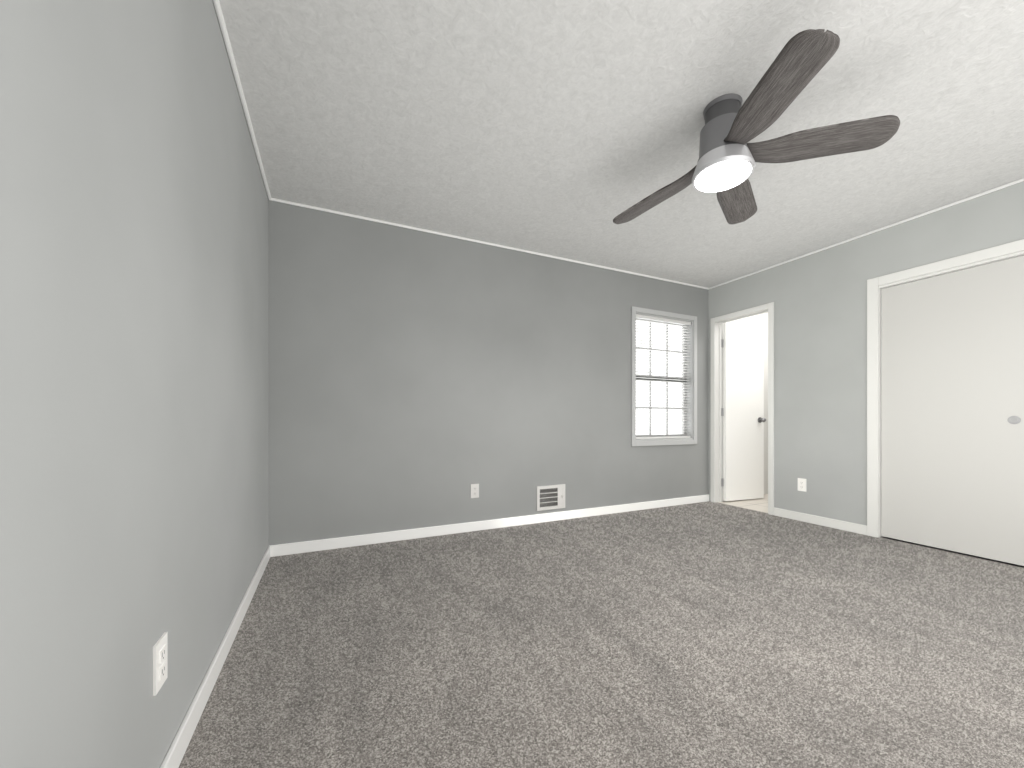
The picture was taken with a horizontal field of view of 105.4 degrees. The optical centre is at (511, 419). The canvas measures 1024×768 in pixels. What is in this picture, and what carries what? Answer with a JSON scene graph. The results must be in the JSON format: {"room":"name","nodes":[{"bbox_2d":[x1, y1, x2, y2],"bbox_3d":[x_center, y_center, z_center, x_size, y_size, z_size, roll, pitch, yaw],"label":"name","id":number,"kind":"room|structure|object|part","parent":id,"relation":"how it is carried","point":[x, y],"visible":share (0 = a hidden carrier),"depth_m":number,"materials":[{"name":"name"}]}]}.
{"room":"empty bedroom","nodes":[
{"label":"empty bedroom","id":0,"kind":"room"},
{"bbox_2d":[0,0,267,767],"bbox_3d":[-0.914,-0.290,0.920,0.120,2.440,3.760,0,0,-25],"label":"wall","id":1,"kind":"structure","parent":0,"point":[133,361],"depth_m":0.79,"materials":[{"name":"grey paint"}]},
{"bbox_2d":[153,632,167,695],"bbox_3d":[-0.860,0.595,0.956,0.009,0.116,0.072,0,0,-25],"label":"electrical outlet","id":2,"kind":"object","parent":1,"relation":"attached to","point":[160,661],"visible":1,"depth_m":0.94,"materials":[{"name":"white plastic"}]},
{"bbox_2d":[160,545,275,767],"bbox_3d":[-0.875,0.891,0.999,0.018,0.078,3.570,0,0,-25],"label":"baseboard","id":3,"kind":"structure","parent":1,"relation":"attached to","point":[173,758],"depth_m":1.32,"materials":[{"name":"white paint"}]},
{"bbox_2d":[268,199,767,545],"bbox_3d":[0.840,-0.290,3.878,5.800,2.440,0.120,0,0,-25],"label":"wall","id":4,"kind":"structure","parent":0,"point":[418,379],"depth_m":3.17,"materials":[{"name":"grey paint"}]},
{"bbox_2d":[471,484,478,497],"bbox_3d":[-0.311,0.595,3.270,0.072,0.116,0.009,0,0,-25],"label":"electrical outlet","id":5,"kind":"object","parent":4,"relation":"attached to","point":[474,490],"visible":1,"depth_m":3.27,"materials":[{"name":"white plastic"}]},
{"bbox_2d":[276,494,708,555],"bbox_3d":[0.302,0.891,3.552,4.310,0.078,0.018,0,0,-25],"label":"baseboard","id":6,"kind":"structure","parent":4,"relation":"attached to","point":[374,538],"depth_m":3.23,"materials":[{"name":"white paint"}]},
{"bbox_2d":[537,484,564,510],"bbox_3d":[0.362,0.710,3.578,0.300,0.220,0.020,0,0,-25],"label":"air vent","id":7,"kind":"object","parent":4,"relation":"in","point":[549,497],"visible":1,"depth_m":3.58,"materials":[{"name":"white plastic"}]},
{"bbox_2d":[631,306,696,445],"bbox_3d":[1.623,-0.445,4.234,0.940,1.430,0.136,0,0,-25],"label":"window","id":8,"kind":"structure","parent":4,"relation":"in","point":[692,402],"depth_m":4.29,"materials":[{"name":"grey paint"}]},
{"bbox_3d":[1.606,-0.448,4.269,0.816,1.300,0.030,0,0,-25],"label":"window sash","id":9,"kind":"part","parent":8,"relation":"part of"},
{"bbox_2d":[636,314,690,438],"bbox_3d":[1.630,-0.449,4.218,0.804,1.294,0.043,0,0,-25],"label":"window blinds","id":10,"kind":"object","parent":8,"relation":"attached to","point":[653,319],"visible":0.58,"depth_m":4.21,"materials":[{"name":"white plastic"}]},
{"bbox_2d":[179,501,1023,767],"bbox_3d":[1.027,0.980,1.891,4.460,0.100,3.880,0,0,-25],"label":"floor","id":11,"kind":"structure","parent":0,"point":[708,634],"depth_m":1.55,"materials":[{"name":"grey carpet"}]},
{"bbox_2d":[219,0,1023,287],"bbox_3d":[1.689,-1.560,2.200,5.920,0.100,3.880,0,0,-25],"label":"ceiling","id":12,"kind":"structure","parent":0,"point":[569,129],"depth_m":1.92,"materials":[{"name":"white paint"}]},
{"bbox_2d":[213,0,1023,289],"bbox_3d":[1.068,-1.500,1.910,4.310,0.020,3.640,0,0,-25],"label":"crown molding","id":13,"kind":"structure","parent":12,"relation":"attached to","point":[219,13],"depth_m":2.81,"materials":[{"name":"white paint"}]},
{"bbox_2d":[613,29,899,223],"bbox_3d":[1.158,-1.339,1.928,0.811,0.341,1.261,0,0,-15],"label":"ceiling fan","id":14,"kind":"object","parent":12,"relation":"hanging from","point":[724,167],"visible":1,"depth_m":1.76,"materials":[{"name":"grey wood"}]},
{"bbox_3d":[0.805,-1.254,2.189,0.199,0.082,0.579,0,0,-25],"label":"blade","id":15,"kind":"part","parent":14,"relation":"part of","materials":[{"name":"grey wood"}]},
{"bbox_3d":[1.241,-1.254,2.180,0.550,0.082,0.338,0,0,-25],"label":"blade","id":16,"kind":"part","parent":14,"relation":"part of","materials":[{"name":"grey wood"}]},
{"bbox_3d":[1.000,-1.254,1.519,0.358,0.082,0.539,0,0,-25],"label":"blade","id":17,"kind":"part","parent":14,"relation":"part of","materials":[{"name":"grey wood"}]},
{"bbox_3d":[1.363,-1.254,1.761,0.457,0.082,0.474,0,0,-25],"label":"blade","id":18,"kind":"part","parent":14,"relation":"part of","materials":[{"name":"grey wood"}]},
{"bbox_2d":[708,181,1023,524],"bbox_3d":[3.075,-0.290,2.846,0.120,2.440,3.640,0,0,-25],"label":"wall","id":19,"kind":"structure","parent":0,"point":[819,299],"depth_m":3.37,"materials":[{"name":"grey paint"}]},
{"bbox_2d":[711,302,773,514],"bbox_3d":[2.462,-0.111,4.144,0.137,2.082,0.694,0,0,-25],"label":"door frame","id":20,"kind":"structure","parent":19,"relation":"attached to","point":[769,307],"depth_m":4.39,"materials":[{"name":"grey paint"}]},
{"bbox_2d":[721,323,765,500],"bbox_3d":[2.677,-0.089,4.487,0.625,2.014,0.177,0,0,-25],"label":"bedroom door","id":21,"kind":"structure","parent":19,"relation":"in","point":[744,419],"depth_m":4.49,"materials":[{"name":"white paint"}]},
{"bbox_3d":[2.386,-0.080,4.431,0.050,1.670,0.012,0,0,-25],"label":"bedroom door hinges","id":22,"kind":"part","parent":21,"relation":"part of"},
{"bbox_2d":[798,478,806,491],"bbox_3d":[2.662,0.595,3.580,0.009,0.116,0.072,0,0,-25],"label":"electrical outlet","id":23,"kind":"object","parent":19,"relation":"attached to","point":[802,484],"visible":1,"depth_m":3.58,"materials":[{"name":"white plastic"}]},
{"bbox_2d":[774,507,866,534],"bbox_3d":[2.709,0.891,3.473,0.014,0.078,0.730,0,0,-25],"label":"baseboard","id":24,"kind":"structure","parent":19,"relation":"attached to","point":[813,519],"depth_m":3.42,"materials":[{"name":"white paint"}]},
{"bbox_2d":[867,239,1023,537],"bbox_3d":[3.261,-0.070,2.447,0.122,2.000,1.480,0,0,-25],"label":"door frame","id":25,"kind":"structure","parent":19,"relation":"attached to","point":[958,268],"depth_m":3.08,"materials":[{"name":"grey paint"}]},
{"bbox_2d":[881,255,1023,565],"bbox_3d":[3.091,-0.059,2.759,0.038,1.954,0.738,0,0,-25],"label":"closet door","id":26,"kind":"structure","parent":19,"relation":"in","point":[952,411],"depth_m":2.71,"materials":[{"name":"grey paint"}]},
{"bbox_2d":[881,254,1023,288],"bbox_3d":[3.261,-1.039,2.447,0.090,0.002,1.450,0,0,-25],"label":"trim","id":27,"kind":"structure","parent":19,"relation":"attached to","point":[954,271],"depth_m":2.71,"materials":[{"name":"white paint"}]},
{"bbox_2d":[883,537,1021,566],"bbox_3d":[3.569,0.980,2.591,0.740,0.100,1.580,0,0,-25],"label":"floor","id":28,"kind":"structure","parent":0,"point":[951,551],"depth_m":2.76,"materials":[{"name":"grey carpet"}]},
{"label":"outside","id":29,"kind":"structure","parent":0,"visible":0},
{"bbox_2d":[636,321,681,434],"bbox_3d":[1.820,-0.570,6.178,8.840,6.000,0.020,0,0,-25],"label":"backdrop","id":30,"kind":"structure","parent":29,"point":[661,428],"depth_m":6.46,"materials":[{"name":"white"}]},
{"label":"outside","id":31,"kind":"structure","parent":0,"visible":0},
{"bbox_2d":[718,494,1023,567],"bbox_3d":[3.426,0.980,3.749,1.460,0.100,2.540,0,0,-25],"label":"floor","id":32,"kind":"structure","parent":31,"point":[759,504],"depth_m":4.24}
]}

